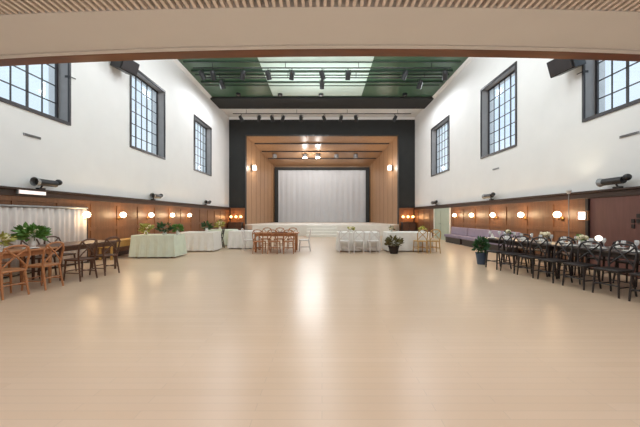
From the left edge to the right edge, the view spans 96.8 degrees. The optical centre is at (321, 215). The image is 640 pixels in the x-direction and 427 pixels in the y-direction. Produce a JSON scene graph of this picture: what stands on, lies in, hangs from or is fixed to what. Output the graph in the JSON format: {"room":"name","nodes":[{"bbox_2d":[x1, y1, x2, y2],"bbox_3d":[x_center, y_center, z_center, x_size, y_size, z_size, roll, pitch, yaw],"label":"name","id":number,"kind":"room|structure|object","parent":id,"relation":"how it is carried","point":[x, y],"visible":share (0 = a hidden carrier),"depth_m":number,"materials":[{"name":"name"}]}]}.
{"room":"banquet hall","nodes":[
{"label":"banquet hall","id":0,"kind":"room"},
{"bbox_2d":[0,59,228,206],"bbox_3d":[-7.500,-3.250,8.500,0.600,9.300,27.000,0,0,0],"label":"wall","id":1,"kind":"structure","parent":0,"point":[94,154],"depth_m":9.86,"materials":[{"name":"white paint"}]},
{"bbox_2d":[0,63,74,125],"bbox_3d":[-7.338,-4.145,6.911,0.404,3.150,2.661,0,0,0],"label":"window","id":2,"kind":"structure","parent":1,"relation":"in","point":[63,77],"depth_m":8.01,"materials":[{"name":"metal"}]},
{"bbox_2d":[3,250,128,277],"bbox_3d":[-7.170,1.330,8.500,0.060,0.140,27.000,0,0,0],"label":"baseboard","id":3,"kind":"structure","parent":1,"relation":"attached to","point":[120,253],"depth_m":9.52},
{"bbox_2d":[0,195,229,256],"bbox_3d":[-7.175,0.395,8.500,0.050,1.730,27.000,0,0,0],"label":"panelling","id":4,"kind":"object","parent":1,"relation":"attached to","point":[103,222],"visible":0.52,"depth_m":10.41,"materials":[{"name":"brown wood"}]},
{"bbox_2d":[0,186,230,209],"bbox_3d":[-7.135,-0.570,8.500,0.130,0.200,27.000,0,0,0],"label":"rail","id":5,"kind":"object","parent":1,"relation":"attached to","point":[4,190],"visible":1,"depth_m":8.90,"materials":[{"name":"wood"}]},
{"bbox_2d":[16,189,45,195],"bbox_3d":[-7.095,-0.570,6.950,0.070,0.100,0.680,0,0,0],"label":"lamp","id":6,"kind":"object","parent":5,"relation":"attached to","point":[28,192],"visible":1,"depth_m":6.88,"materials":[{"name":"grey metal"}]},
{"bbox_2d":[19,190,45,194],"bbox_3d":[-7.070,-0.570,6.950,0.020,0.080,0.620,0,0,0],"label":"diffuser","id":7,"kind":"object","parent":6,"relation":"attached to","point":[28,192],"depth_m":6.90,"materials":[{"name":"beige"}]},
{"bbox_2d":[30,177,61,189],"bbox_3d":[-7.035,-0.820,7.260,0.300,0.300,0.720,0,0,0],"label":"uplight","id":8,"kind":"object","parent":5,"relation":"on","point":[34,181],"visible":1,"depth_m":7.12,"materials":[{"name":"black metal"}]},
{"bbox_2d":[35,179,58,186],"bbox_3d":[-6.995,-0.840,7.230,0.170,0.170,0.460,0,0,0],"label":"lamp","id":9,"kind":"object","parent":8,"relation":"attached to","point":[43,182],"depth_m":7.18,"materials":[{"name":"black metal"}]},
{"bbox_2d":[150,193,162,199],"bbox_3d":[-7.035,-0.820,12.060,0.300,0.300,0.720,0,0,0],"label":"uplight","id":10,"kind":"object","parent":5,"relation":"on","point":[152,195],"visible":0.98,"depth_m":11.91,"materials":[{"name":"grey metal"}]},
{"bbox_2d":[110,61,139,76],"bbox_3d":[-6.868,-5.250,9.867,0.684,0.569,0.660,0,0,14],"label":"wall speaker","id":11,"kind":"object","parent":1,"relation":"attached to","point":[131,68],"visible":0.8,"depth_m":9.75,"materials":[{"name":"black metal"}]},
{"bbox_2d":[121,61,139,75],"bbox_3d":[-6.608,-5.165,9.802,0.149,0.364,0.580,0,0,14],"label":"speaker grille","id":12,"kind":"object","parent":11,"relation":"attached to","point":[131,67],"depth_m":9.82,"materials":[{"name":"metal"}]},
{"bbox_2d":[130,70,165,159],"bbox_3d":[-7.355,-4.145,11.825,0.370,3.150,2.390,0,0,0],"label":"window","id":13,"kind":"structure","parent":1,"relation":"in","point":[160,102],"depth_m":12.53,"materials":[{"name":"metal"}]},
{"bbox_2d":[172,59,211,98],"bbox_3d":[-7.130,-7.570,10.750,0.140,0.160,14.900,0,0,0],"label":"crown molding","id":14,"kind":"structure","parent":1,"relation":"attached to","point":[175,61],"depth_m":15.45,"materials":[{"name":"white paint"}]},
{"bbox_2d":[194,114,211,175],"bbox_3d":[-7.355,-4.145,17.200,0.370,3.150,2.540,0,0,0],"label":"window","id":15,"kind":"structure","parent":1,"relation":"in","point":[208,130],"depth_m":18.36,"materials":[{"name":"metal"}]},
{"bbox_2d":[247,137,274,223],"bbox_3d":[-5.534,-2.810,25.674,0.308,6.920,6.785,0,0,9],"label":"wall","id":16,"kind":"structure","parent":0,"point":[260,182],"depth_m":25.00,"materials":[{"name":"brown wood"}]},
{"bbox_2d":[0,236,639,426],"bbox_3d":[0.000,1.500,8.500,15.600,0.200,27.000,0,0,0],"label":"floor","id":17,"kind":"structure","parent":0,"point":[323,336],"depth_m":3.09,"materials":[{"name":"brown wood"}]},
{"bbox_2d":[0,244,30,300],"bbox_3d":[-5.464,0.947,4.934,0.508,0.910,0.430,0,0,12],"label":"chair","id":18,"kind":"object","parent":17,"relation":"on","point":[3,270],"visible":1,"depth_m":4.94,"materials":[{"name":"orange wood"}]},
{"bbox_2d":[0,246,57,282],"bbox_3d":[-6.143,1.025,5.143,0.850,0.750,1.900,0,0,7],"label":"table","id":19,"kind":"object","parent":17,"relation":"on","point":[15,250],"visible":0.61,"depth_m":5.73,"materials":[{"name":"orange wood"}]},
{"bbox_2d":[0,231,16,249],"bbox_3d":[-6.177,0.466,5.445,0.416,0.368,0.497,0,0,29],"label":"centrepiece","id":20,"kind":"object","parent":19,"relation":"on","point":[5,238],"visible":1,"depth_m":5.50,"materials":[{"name":"yellow plant"}]},
{"bbox_2d":[10,221,51,246],"bbox_3d":[-6.061,0.381,5.920,0.616,0.539,0.617,0,0,35],"label":"centrepiece","id":21,"kind":"object","parent":19,"relation":"on","point":[40,232],"visible":0.97,"depth_m":5.87,"materials":[{"name":"green plant"}]},
{"bbox_2d":[28,237,36,246],"bbox_3d":[-6.043,0.550,5.923,0.130,0.200,0.127,0,0,0],"label":"vase","id":22,"kind":"object","parent":19,"relation":"on","point":[32,242],"depth_m":5.89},
{"bbox_2d":[20,237,56,278],"bbox_3d":[-6.532,0.947,6.538,0.508,0.910,0.430,0,0,2],"label":"chair","id":23,"kind":"object","parent":17,"relation":"on","point":[39,257],"visible":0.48,"depth_m":6.46,"materials":[{"name":"brown wood"}]},
{"bbox_2d":[21,241,64,290],"bbox_3d":[-5.392,0.947,5.518,0.508,0.910,0.430,0,0,0],"label":"chair","id":24,"kind":"object","parent":17,"relation":"on","point":[43,264],"visible":0.99,"depth_m":5.47,"materials":[{"name":"orange wood"}]},
{"bbox_2d":[0,204,89,276],"bbox_3d":[-7.060,0.560,6.950,0.140,1.680,3.296,0,0,0],"label":"curtain","id":25,"kind":"object","parent":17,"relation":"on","point":[68,224],"visible":0.65,"depth_m":7.40,"materials":[{"name":"white fabric"}]},
{"bbox_2d":[44,236,76,273],"bbox_3d":[-6.473,0.947,7.016,0.508,0.910,0.430,0,0,5],"label":"chair","id":26,"kind":"object","parent":17,"relation":"on","point":[64,254],"visible":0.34,"depth_m":7.08,"materials":[{"name":"brown wood"}]},
{"bbox_2d":[31,240,120,280],"bbox_3d":[-5.924,1.025,6.899,0.850,0.750,1.600,0,0,7],"label":"table","id":27,"kind":"object","parent":17,"relation":"on","point":[69,246],"visible":0.52,"depth_m":6.59,"materials":[{"name":"brown wood"}]},
{"bbox_2d":[63,238,97,281],"bbox_3d":[-5.299,0.947,6.263,0.508,0.910,0.430,0,0,13],"label":"chair","id":28,"kind":"object","parent":17,"relation":"on","point":[79,258],"visible":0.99,"depth_m":6.17,"materials":[{"name":"brown wood"}]},
{"bbox_2d":[89,237,119,275],"bbox_3d":[-5.225,0.947,6.859,0.508,0.910,0.430,0,0,13],"label":"chair","id":29,"kind":"object","parent":17,"relation":"on","point":[103,255],"visible":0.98,"depth_m":6.76,"materials":[{"name":"brown wood"}]},
{"bbox_2d":[98,238,130,259],"bbox_3d":[-6.850,1.100,9.750,0.500,0.600,1.700,0,0,0],"label":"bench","id":30,"kind":"object","parent":17,"relation":"on","point":[124,241],"visible":0.23,"depth_m":9.35,"materials":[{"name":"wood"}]},
{"bbox_2d":[228,222,242,229],"bbox_3d":[-6.550,0.930,21.536,1.060,0.940,0.498,0,0,0],"label":"base cabinet","id":31,"kind":"object","parent":17,"relation":"on","point":[231,225],"visible":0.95,"depth_m":21.32,"materials":[{"name":"black wood"}]},
{"bbox_2d":[230,208,244,229],"bbox_3d":[-6.505,0.390,21.940,1.110,2.020,0.120,0,0,0],"label":"panelling","id":32,"kind":"object","parent":17,"relation":"on","point":[238,212],"visible":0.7,"depth_m":21.95,"materials":[{"name":"brown wood"}]},
{"bbox_2d":[241,228,254,251],"bbox_3d":[-2.939,0.947,11.300,0.508,0.910,0.430,0,0,0],"label":"chair","id":33,"kind":"object","parent":17,"relation":"on","point":[243,231],"visible":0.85,"depth_m":11.17,"materials":[{"name":"white paint"}]},
{"bbox_2d":[252,229,265,253],"bbox_3d":[-2.353,0.947,10.641,0.430,0.910,0.508,0,0,4],"label":"chair","id":34,"kind":"object","parent":17,"relation":"on","point":[262,240],"visible":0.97,"depth_m":10.48,"materials":[{"name":"orange wood"}]},
{"bbox_2d":[267,229,280,253],"bbox_3d":[-1.804,0.947,10.641,0.430,0.910,0.508,0,0,6],"label":"chair","id":35,"kind":"object","parent":17,"relation":"on","point":[276,240],"visible":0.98,"depth_m":10.48,"materials":[{"name":"orange wood"}]},
{"bbox_2d":[253,232,299,251],"bbox_3d":[-1.800,1.025,11.300,1.750,0.750,0.850,0,0,0],"label":"table","id":36,"kind":"object","parent":17,"relation":"on","point":[257,233],"visible":0.8,"depth_m":10.94,"materials":[{"name":"orange wood"}]},
{"bbox_2d":[283,229,293,253],"bbox_3d":[-1.247,0.947,10.641,0.430,0.910,0.508,0,0,-4],"label":"chair","id":37,"kind":"object","parent":17,"relation":"on","point":[284,240],"visible":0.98,"depth_m":10.47,"materials":[{"name":"orange wood"}]},
{"bbox_2d":[299,228,311,251],"bbox_3d":[-0.661,0.947,11.300,0.508,0.910,0.430,0,0,0],"label":"chair","id":38,"kind":"object","parent":17,"relation":"on","point":[300,240],"visible":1,"depth_m":11.12,"materials":[{"name":"white paint"}]},
{"bbox_2d":[306,226,336,236],"bbox_3d":[0.000,1.035,19.399,2.100,0.730,1.198,0,0,0],"label":"steps","id":39,"kind":"structure","parent":17,"relation":"on","point":[316,231],"depth_m":19.15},
{"bbox_2d":[229,120,414,223],"bbox_3d":[0.000,-3.030,22.145,15.600,8.860,0.410,0,0,0],"label":"proscenium","id":40,"kind":"structure","parent":17,"relation":"on","point":[404,130],"depth_m":22.00,"materials":[{"name":"black paint"}]},
{"bbox_2d":[339,229,349,253],"bbox_3d":[0.848,0.947,10.811,0.430,0.910,0.508,0,0,3],"label":"chair","id":41,"kind":"object","parent":17,"relation":"on","point":[348,240],"visible":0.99,"depth_m":10.63,"materials":[{"name":"white paint"}]},
{"bbox_2d":[353,229,364,252],"bbox_3d":[1.398,0.947,10.811,0.430,0.910,0.508,0,0,3],"label":"chair","id":42,"kind":"object","parent":17,"relation":"on","point":[354,240],"visible":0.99,"depth_m":10.63,"materials":[{"name":"white paint"}]},
{"bbox_2d":[366,229,379,253],"bbox_3d":[1.954,0.947,10.811,0.430,0.910,0.508,0,0,-6],"label":"chair","id":43,"kind":"object","parent":17,"relation":"on","point":[369,240],"visible":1,"depth_m":10.64,"materials":[{"name":"white paint"}]},
{"bbox_2d":[384,235,403,253],"bbox_3d":[2.700,1.042,10.613,0.753,0.717,0.768,0,0,0],"label":"potted plant","id":44,"kind":"object","parent":17,"relation":"on","point":[393,248],"visible":1,"depth_m":10.49,"materials":[{"name":"green plant"}]},
{"bbox_2d":[399,208,413,230],"bbox_3d":[6.505,0.390,21.940,1.110,2.020,0.120,0,0,0],"label":"panelling","id":45,"kind":"object","parent":17,"relation":"on","point":[405,212],"visible":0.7,"depth_m":21.95,"materials":[{"name":"brown wood"}]},
{"bbox_2d":[401,222,415,230],"bbox_3d":[6.550,0.930,21.536,1.060,0.940,0.498,0,0,0],"label":"base cabinet","id":46,"kind":"object","parent":17,"relation":"on","point":[405,226],"visible":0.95,"depth_m":21.32,"materials":[{"name":"black wood"}]},
{"bbox_2d":[413,229,427,253],"bbox_3d":[3.753,0.947,10.811,0.430,0.910,0.508,0,0,-4],"label":"chair","id":47,"kind":"object","parent":17,"relation":"on","point":[417,240],"visible":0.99,"depth_m":10.64,"materials":[{"name":"brown wood"}]},
{"bbox_2d":[426,229,440,252],"bbox_3d":[4.248,0.947,10.811,0.430,0.910,0.508,0,0,3],"label":"chair","id":48,"kind":"object","parent":17,"relation":"on","point":[430,240],"visible":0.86,"depth_m":10.64,"materials":[{"name":"brown wood"}]},
{"bbox_2d":[444,227,468,244],"bbox_3d":[6.876,0.990,14.600,0.492,0.820,1.700,0,0,0],"label":"bench","id":49,"kind":"object","parent":17,"relation":"on","point":[456,232],"visible":0.82,"depth_m":14.45,"materials":[{"name":"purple fabric"}]},
{"bbox_2d":[460,228,490,248],"bbox_3d":[6.876,0.990,12.800,0.492,0.820,1.700,0,0,0],"label":"bench","id":50,"kind":"object","parent":17,"relation":"on","point":[473,233],"visible":0.68,"depth_m":12.85,"materials":[{"name":"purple fabric"}]},
{"bbox_2d":[472,236,490,264],"bbox_3d":[4.614,0.979,8.265,0.558,0.842,0.519,0,0,0],"label":"potted plant","id":51,"kind":"object","parent":17,"relation":"on","point":[480,256],"visible":0.99,"depth_m":8.19,"materials":[{"name":"green plant"}]},
{"bbox_2d":[485,234,511,269],"bbox_3d":[4.754,0.947,7.623,0.508,0.910,0.430,0,0,-10],"label":"chair","id":52,"kind":"object","parent":17,"relation":"on","point":[498,251],"visible":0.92,"depth_m":7.59,"materials":[{"name":"black wood"}]},
{"bbox_2d":[482,230,520,252],"bbox_3d":[6.876,0.990,11.000,0.492,0.820,1.700,0,0,0],"label":"bench","id":53,"kind":"object","parent":17,"relation":"on","point":[496,233],"visible":0.3,"depth_m":10.98,"materials":[{"name":"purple fabric"}]},
{"bbox_2d":[500,235,528,273],"bbox_3d":[4.842,0.947,7.135,0.508,0.910,0.430,0,0,-15],"label":"chair","id":54,"kind":"object","parent":17,"relation":"on","point":[513,254],"visible":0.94,"depth_m":7.08,"materials":[{"name":"black wood"}]},
{"bbox_2d":[505,233,529,263],"bbox_3d":[5.816,0.947,8.497,0.508,0.910,0.430,0,0,-11],"label":"chair","id":55,"kind":"object","parent":17,"relation":"on","point":[517,248],"visible":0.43,"depth_m":8.35,"materials":[{"name":"black wood"}]},
{"bbox_2d":[481,237,573,276],"bbox_3d":[5.390,1.025,7.597,0.800,0.750,2.180,0,0,-10],"label":"banquet table","id":56,"kind":"object","parent":17,"relation":"on","point":[491,240],"visible":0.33,"depth_m":6.97,"materials":[{"name":"black wood"}]},
{"bbox_2d":[539,231,550,241],"bbox_3d":[5.490,0.510,7.005,0.224,0.279,0.268,0,0,0],"label":"flower vase","id":57,"kind":"object","parent":56,"relation":"on","point":[546,234],"visible":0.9,"depth_m":6.96,"materials":[{"name":"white plant"}]},
{"bbox_2d":[517,237,548,277],"bbox_3d":[4.932,0.947,6.643,0.508,0.910,0.430,0,0,-16],"label":"chair","id":58,"kind":"object","parent":17,"relation":"on","point":[531,257],"visible":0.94,"depth_m":6.59,"materials":[{"name":"black wood"}]},
{"bbox_2d":[520,234,546,266],"bbox_3d":[5.913,0.947,7.968,0.508,0.910,0.430,0,0,-7],"label":"chair","id":59,"kind":"object","parent":17,"relation":"on","point":[533,252],"visible":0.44,"depth_m":7.93,"materials":[{"name":"black wood"}]},
{"bbox_2d":[538,236,566,270],"bbox_3d":[6.009,0.947,7.438,0.508,0.910,0.430,0,0,-6],"label":"chair","id":60,"kind":"object","parent":17,"relation":"on","point":[552,251],"visible":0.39,"depth_m":7.26,"materials":[{"name":"black wood"}]},
{"bbox_2d":[537,239,573,282],"bbox_3d":[5.028,0.947,6.114,0.508,0.910,0.430,0,0,-5],"label":"chair","id":61,"kind":"object","parent":17,"relation":"on","point":[554,260],"visible":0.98,"depth_m":6.05,"materials":[{"name":"black wood"}]},
{"bbox_2d":[562,190,571,268],"bbox_3d":[6.620,0.360,7.620,0.260,2.080,0.260,0,0,0],"label":"pole stand","id":62,"kind":"object","parent":17,"relation":"on","point":[568,192],"visible":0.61,"depth_m":7.62,"materials":[{"name":"grey metal"}]},
{"bbox_2d":[558,236,590,275],"bbox_3d":[6.106,0.947,6.903,0.508,0.910,0.430,0,0,-12],"label":"chair","id":63,"kind":"object","parent":17,"relation":"on","point":[573,240],"visible":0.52,"depth_m":6.76,"materials":[{"name":"black wood"}]},
{"bbox_2d":[562,241,602,289],"bbox_3d":[5.124,0.947,5.589,0.508,0.910,0.430,0,0,-13],"label":"chair","id":64,"kind":"object","parent":17,"relation":"on","point":[578,264],"visible":1,"depth_m":5.58,"materials":[{"name":"black wood"}]},
{"bbox_2d":[552,244,639,278],"bbox_3d":[5.783,1.025,5.432,0.800,0.750,2.180,0,0,-10],"label":"banquet table","id":65,"kind":"object","parent":17,"relation":"on","point":[614,253],"visible":0.62,"depth_m":5.68,"materials":[{"name":"black wood"}]},
{"bbox_2d":[575,234,588,245],"bbox_3d":[5.649,0.515,6.187,0.212,0.270,0.249,0,0,0],"label":"flower vase","id":66,"kind":"object","parent":65,"relation":"on","point":[581,238],"visible":0.94,"depth_m":6.14,"materials":[{"name":"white plant"}]},
{"bbox_2d":[585,238,618,280],"bbox_3d":[6.210,0.947,6.333,0.508,0.910,0.430,0,0,-10],"label":"chair","id":67,"kind":"object","parent":17,"relation":"on","point":[603,258],"visible":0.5,"depth_m":6.25,"materials":[{"name":"black wood"}]},
{"bbox_2d":[592,243,637,298],"bbox_3d":[5.220,0.947,5.058,0.508,0.910,0.430,0,0,-14],"label":"chair","id":68,"kind":"object","parent":17,"relation":"on","point":[609,269],"visible":0.99,"depth_m":5.02,"materials":[{"name":"black wood"}]},
{"bbox_2d":[612,240,639,286],"bbox_3d":[6.307,0.947,5.798,0.508,0.910,0.430,0,0,-15],"label":"chair","id":69,"kind":"object","parent":17,"relation":"on","point":[626,262],"visible":0.64,"depth_m":5.79,"materials":[{"name":"black wood"}]},
{"bbox_2d":[628,272,639,300],"bbox_3d":[5.317,0.947,4.525,0.508,0.910,0.430,0,0,-12],"label":"chair","id":70,"kind":"object","parent":17,"relation":"on","point":[632,275],"visible":1,"depth_m":4.64,"materials":[{"name":"black wood"}]},
{"bbox_3d":[-5.650,1.025,9.850,1.400,0.750,0.750,0,0,0],"label":"folding table","id":71,"kind":"object","parent":17,"relation":"on","visible":0},
{"bbox_2d":[128,234,186,256],"bbox_3d":[-5.650,1.002,9.850,1.584,0.717,0.934,0,0,0],"label":"tablecloth","id":72,"kind":"object","parent":71,"relation":"on","point":[150,245],"visible":0.98,"depth_m":9.45,"materials":[{"name":"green fabric"}]},
{"bbox_2d":[138,223,154,234],"bbox_3d":[-5.953,0.422,9.625,0.516,0.443,0.479,0,0,14],"label":"flower vase","id":73,"kind":"object","parent":72,"relation":"on","point":[148,226],"visible":0.99,"depth_m":9.55,"materials":[{"name":"yellow plant"}]},
{"bbox_2d":[155,222,174,234],"bbox_3d":[-5.327,0.403,9.638,0.573,0.480,0.532,0,0,0],"label":"flower vase","id":74,"kind":"object","parent":72,"relation":"on","point":[159,225],"visible":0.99,"depth_m":9.60,"materials":[{"name":"green plant"}]},
{"bbox_2d":[172,223,183,234],"bbox_3d":[-4.987,0.445,9.844,0.408,0.395,0.422,0,0,-33],"label":"flower vase","id":75,"kind":"object","parent":72,"relation":"on","point":[180,226],"visible":0.99,"depth_m":9.81,"materials":[{"name":"green plant"}]},
{"bbox_3d":[-3.360,1.025,12.500,1.200,0.750,0.800,0,0,0],"label":"folding table","id":76,"kind":"object","parent":17,"relation":"on","visible":0},
{"bbox_2d":[227,230,261,247],"bbox_3d":[-3.360,1.002,12.500,1.384,0.717,0.984,0,0,0],"label":"tablecloth","id":77,"kind":"object","parent":76,"relation":"on","point":[235,240],"visible":0.68,"depth_m":12.07,"materials":[{"name":"white fabric"}]},
{"bbox_3d":[-4.950,1.025,11.600,1.300,0.750,0.800,0,0,0],"label":"folding table","id":78,"kind":"object","parent":17,"relation":"on","visible":0},
{"bbox_2d":[180,231,221,250],"bbox_3d":[-4.950,1.002,11.600,1.484,0.717,0.984,0,0,0],"label":"tablecloth","id":79,"kind":"object","parent":78,"relation":"on","point":[195,240],"visible":0.81,"depth_m":11.18,"materials":[{"name":"white fabric"}]},
{"bbox_2d":[200,220,212,231],"bbox_3d":[-4.737,0.408,11.680,0.566,0.470,0.485,0,0,0],"label":"flower vase","id":80,"kind":"object","parent":79,"relation":"on","point":[209,225],"visible":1,"depth_m":11.66,"materials":[{"name":"green plant"}]},
{"bbox_3d":[-4.750,1.025,13.600,1.200,0.750,0.800,0,0,0],"label":"folding table","id":81,"kind":"object","parent":17,"relation":"on","visible":0},
{"bbox_2d":[208,229,237,244],"bbox_3d":[-4.750,1.002,13.600,1.384,0.717,0.984,0,0,0],"label":"tablecloth","id":82,"kind":"object","parent":81,"relation":"on","point":[226,232],"visible":0.3,"depth_m":13.18,"materials":[{"name":"white fabric"}]},
{"bbox_3d":[1.450,1.025,11.600,1.600,0.750,0.850,0,0,0],"label":"folding table","id":83,"kind":"object","parent":17,"relation":"on","visible":0},
{"bbox_2d":[335,231,381,250],"bbox_3d":[1.450,1.002,11.600,1.784,0.717,1.034,0,0,0],"label":"tablecloth","id":84,"kind":"object","parent":83,"relation":"on","point":[343,244],"visible":0.76,"depth_m":11.15,"materials":[{"name":"white fabric"}]},
{"bbox_3d":[3.450,1.025,11.600,1.700,0.750,0.850,0,0,0],"label":"folding table","id":85,"kind":"object","parent":17,"relation":"on","visible":0},
{"bbox_2d":[381,231,433,250],"bbox_3d":[3.450,1.002,11.600,1.884,0.717,1.034,0,0,0],"label":"tablecloth","id":86,"kind":"object","parent":85,"relation":"on","point":[408,237],"visible":0.7,"depth_m":11.15,"materials":[{"name":"white fabric"}]},
{"bbox_2d":[0,0,639,66],"bbox_3d":[0.000,-2.140,-0.508,14.400,0.520,8.984,0,0,0],"label":"ceiling","id":87,"kind":"structure","parent":0,"point":[32,32],"depth_m":2.88,"materials":[{"name":"beige paint"}]},
{"bbox_2d":[247,136,396,166],"bbox_3d":[0.000,-5.760,25.675,11.860,1.420,6.650,0,0,0],"label":"ceiling","id":88,"kind":"structure","parent":0,"point":[289,150],"depth_m":24.83,"materials":[{"name":"wood"}]},
{"bbox_2d":[222,109,421,116],"bbox_3d":[0.000,-7.775,20.975,14.400,0.250,2.050,0,0,0],"label":"ceiling","id":89,"kind":"structure","parent":0,"point":[229,112],"depth_m":20.99,"materials":[{"name":"white paint"}]},
{"bbox_2d":[233,113,410,113],"bbox_3d":[0.000,-7.486,20.400,12.800,0.328,0.060,0,0,0],"label":"bar","id":90,"kind":"object","parent":89,"relation":"hanging from","point":[233,113],"visible":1,"depth_m":20.37,"materials":[{"name":"black metal"}]},
{"bbox_2d":[245,222,398,235],"bbox_3d":[0.000,1.025,24.500,12.000,0.750,9.000,0,0,0],"label":"stage","id":91,"kind":"structure","parent":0,"point":[301,227],"depth_m":20.00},
{"bbox_2d":[275,167,368,221],"bbox_3d":[0.000,-2.140,28.760,9.560,5.580,0.180,0,0,0],"label":"curtain","id":92,"kind":"object","parent":91,"relation":"on","point":[302,194],"visible":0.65,"depth_m":28.75,"materials":[{"name":"grey fabric"}]},
{"bbox_2d":[229,117,414,119],"bbox_3d":[0.000,-7.680,22.175,14.400,0.440,0.350,0,0,0],"label":"wall","id":93,"kind":"structure","parent":0,"point":[230,118],"depth_m":22.00,"materials":[{"name":"white paint"}]},
{"bbox_2d":[178,56,467,96],"bbox_3d":[0.000,-7.725,10.750,14.400,0.350,14.900,0,0,0],"label":"ceiling","id":94,"kind":"structure","parent":0,"point":[250,87],"depth_m":15.57,"materials":[{"name":"green paint"}]},
{"bbox_2d":[210,97,433,108],"bbox_3d":[0.000,-7.715,19.075,14.400,0.370,1.750,0,0,0],"label":"beam","id":95,"kind":"structure","parent":94,"relation":"attached to","point":[220,102],"depth_m":18.84,"materials":[{"name":"black paint"}]},
{"bbox_2d":[193,63,450,68],"bbox_3d":[0.000,-7.486,14.100,12.800,0.328,0.060,0,0,0],"label":"bar","id":96,"kind":"object","parent":94,"relation":"hanging from","point":[212,67],"visible":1,"depth_m":14.09,"materials":[{"name":"black metal"}]},
{"bbox_2d":[206,73,441,77],"bbox_3d":[0.000,-7.486,15.100,12.800,0.328,0.060,0,0,0],"label":"bar","id":97,"kind":"object","parent":94,"relation":"hanging from","point":[219,73],"visible":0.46,"depth_m":15.07,"materials":[{"name":"black metal"}]},
{"bbox_2d":[369,137,396,223],"bbox_3d":[5.534,-2.810,25.674,0.308,6.920,6.785,0,0,-9],"label":"wall","id":98,"kind":"structure","parent":0,"point":[382,182],"depth_m":25.00,"materials":[{"name":"brown wood"}]},
{"bbox_2d":[415,57,639,206],"bbox_3d":[7.500,-3.250,8.500,0.600,9.300,27.000,0,0,0],"label":"wall","id":99,"kind":"structure","parent":0,"point":[555,152],"depth_m":10.00,"materials":[{"name":"white paint"}]},
{"bbox_2d":[431,115,449,176],"bbox_3d":[7.355,-4.145,17.375,0.370,3.150,2.690,0,0,0],"label":"window","id":100,"kind":"structure","parent":99,"relation":"in","point":[445,120],"depth_m":18.18,"materials":[{"name":"metal"}]},
{"bbox_2d":[434,208,450,239],"bbox_3d":[7.088,0.470,16.900,0.125,1.860,2.300,0,0,0],"label":"door","id":101,"kind":"structure","parent":99,"relation":"in","point":[442,216],"depth_m":16.75,"materials":[{"name":"green paint"}]},
{"bbox_2d":[432,57,473,98],"bbox_3d":[7.130,-7.570,10.750,0.140,0.160,14.900,0,0,0],"label":"crown molding","id":102,"kind":"structure","parent":99,"relation":"attached to","point":[468,60],"depth_m":15.31,"materials":[{"name":"white paint"}]},
{"bbox_2d":[480,61,516,158],"bbox_3d":[7.355,-4.145,11.675,0.370,3.150,2.390,0,0,0],"label":"window","id":103,"kind":"structure","parent":99,"relation":"in","point":[485,101],"depth_m":12.39,"materials":[{"name":"metal"}]},
{"bbox_2d":[414,195,638,261],"bbox_3d":[7.175,0.395,8.500,0.050,1.730,27.000,0,0,0],"label":"panelling","id":104,"kind":"object","parent":99,"relation":"attached to","point":[539,216],"visible":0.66,"depth_m":10.05,"materials":[{"name":"brown wood"}]},
{"bbox_2d":[553,211,563,220],"bbox_3d":[7.025,-0.001,8.450,0.250,0.278,0.200,0,0,0],"label":"wall sconce","id":105,"kind":"object","parent":104,"relation":"attached to","point":[556,214],"visible":1,"depth_m":8.41,"materials":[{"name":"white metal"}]},
{"bbox_2d":[576,211,589,220],"bbox_3d":[7.095,-0.010,7.720,0.050,0.260,0.340,0,0,0],"label":"lamp","id":106,"kind":"object","parent":104,"relation":"attached to","point":[580,215],"visible":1,"depth_m":7.74,"materials":[{"name":"white glass"}]},
{"bbox_2d":[413,186,639,209],"bbox_3d":[7.135,-0.570,8.500,0.130,0.200,27.000,0,0,0],"label":"rail","id":107,"kind":"object","parent":99,"relation":"attached to","point":[625,191],"visible":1,"depth_m":8.67,"materials":[{"name":"wood"}]},
{"bbox_2d":[482,192,494,199],"bbox_3d":[7.035,-0.820,11.890,0.300,0.300,0.720,0,0,0],"label":"uplight","id":108,"kind":"object","parent":107,"relation":"on","point":[484,196],"visible":0.99,"depth_m":11.87,"materials":[{"name":"grey metal"}]},
{"bbox_2d":[596,174,631,188],"bbox_3d":[7.035,-0.820,6.790,0.300,0.300,0.720,0,0,0],"label":"spotlight","id":109,"kind":"object","parent":107,"relation":"on","point":[600,182],"visible":1,"depth_m":6.77,"materials":[{"name":"grey metal"}]},
{"bbox_2d":[600,176,626,185],"bbox_3d":[6.995,-0.840,6.820,0.170,0.170,0.460,0,0,0],"label":"lamp","id":110,"kind":"object","parent":109,"relation":"attached to","point":[615,180],"depth_m":6.79,"materials":[{"name":"black metal"}]},
{"bbox_2d":[547,59,585,77],"bbox_3d":[6.868,-4.280,7.967,0.684,0.569,0.660,0,0,-14],"label":"wall speaker","id":111,"kind":"object","parent":99,"relation":"attached to","point":[556,67],"visible":0.75,"depth_m":7.87,"materials":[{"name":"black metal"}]},
{"bbox_2d":[547,59,572,76],"bbox_3d":[6.608,-4.195,7.902,0.149,0.364,0.580,0,0,-14],"label":"speaker grille","id":112,"kind":"object","parent":111,"relation":"attached to","point":[556,67],"depth_m":7.92,"materials":[{"name":"metal"}]},
{"bbox_2d":[577,60,639,122],"bbox_3d":[7.338,-4.145,6.671,0.404,3.150,2.581,0,0,0],"label":"window","id":113,"kind":"structure","parent":99,"relation":"in","point":[590,80],"depth_m":7.78,"materials":[{"name":"metal"}]},
{"bbox_2d":[585,195,639,277],"bbox_3d":[7.110,0.470,6.540,0.080,1.860,2.180,0,0,0],"label":"door","id":114,"kind":"structure","parent":99,"relation":"in","point":[613,219],"depth_m":6.94,"materials":[{"name":"brown wood"}]},
{"bbox_2d":[631,214,639,227],"bbox_3d":[7.112,0.115,6.330,0.015,0.330,0.400,0,0,0],"label":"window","id":115,"kind":"structure","parent":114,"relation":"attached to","point":[635,218],"depth_m":6.45,"materials":[{"name":"black metal"}]},
{"bbox_2d":[619,131,639,138],"bbox_3d":[7.186,-1.900,6.650,0.028,0.060,0.420,0,0,0],"label":"air vent","id":116,"kind":"object","parent":99,"relation":"in","point":[636,132],"visible":1,"depth_m":6.62,"materials":[{"name":"metal"}]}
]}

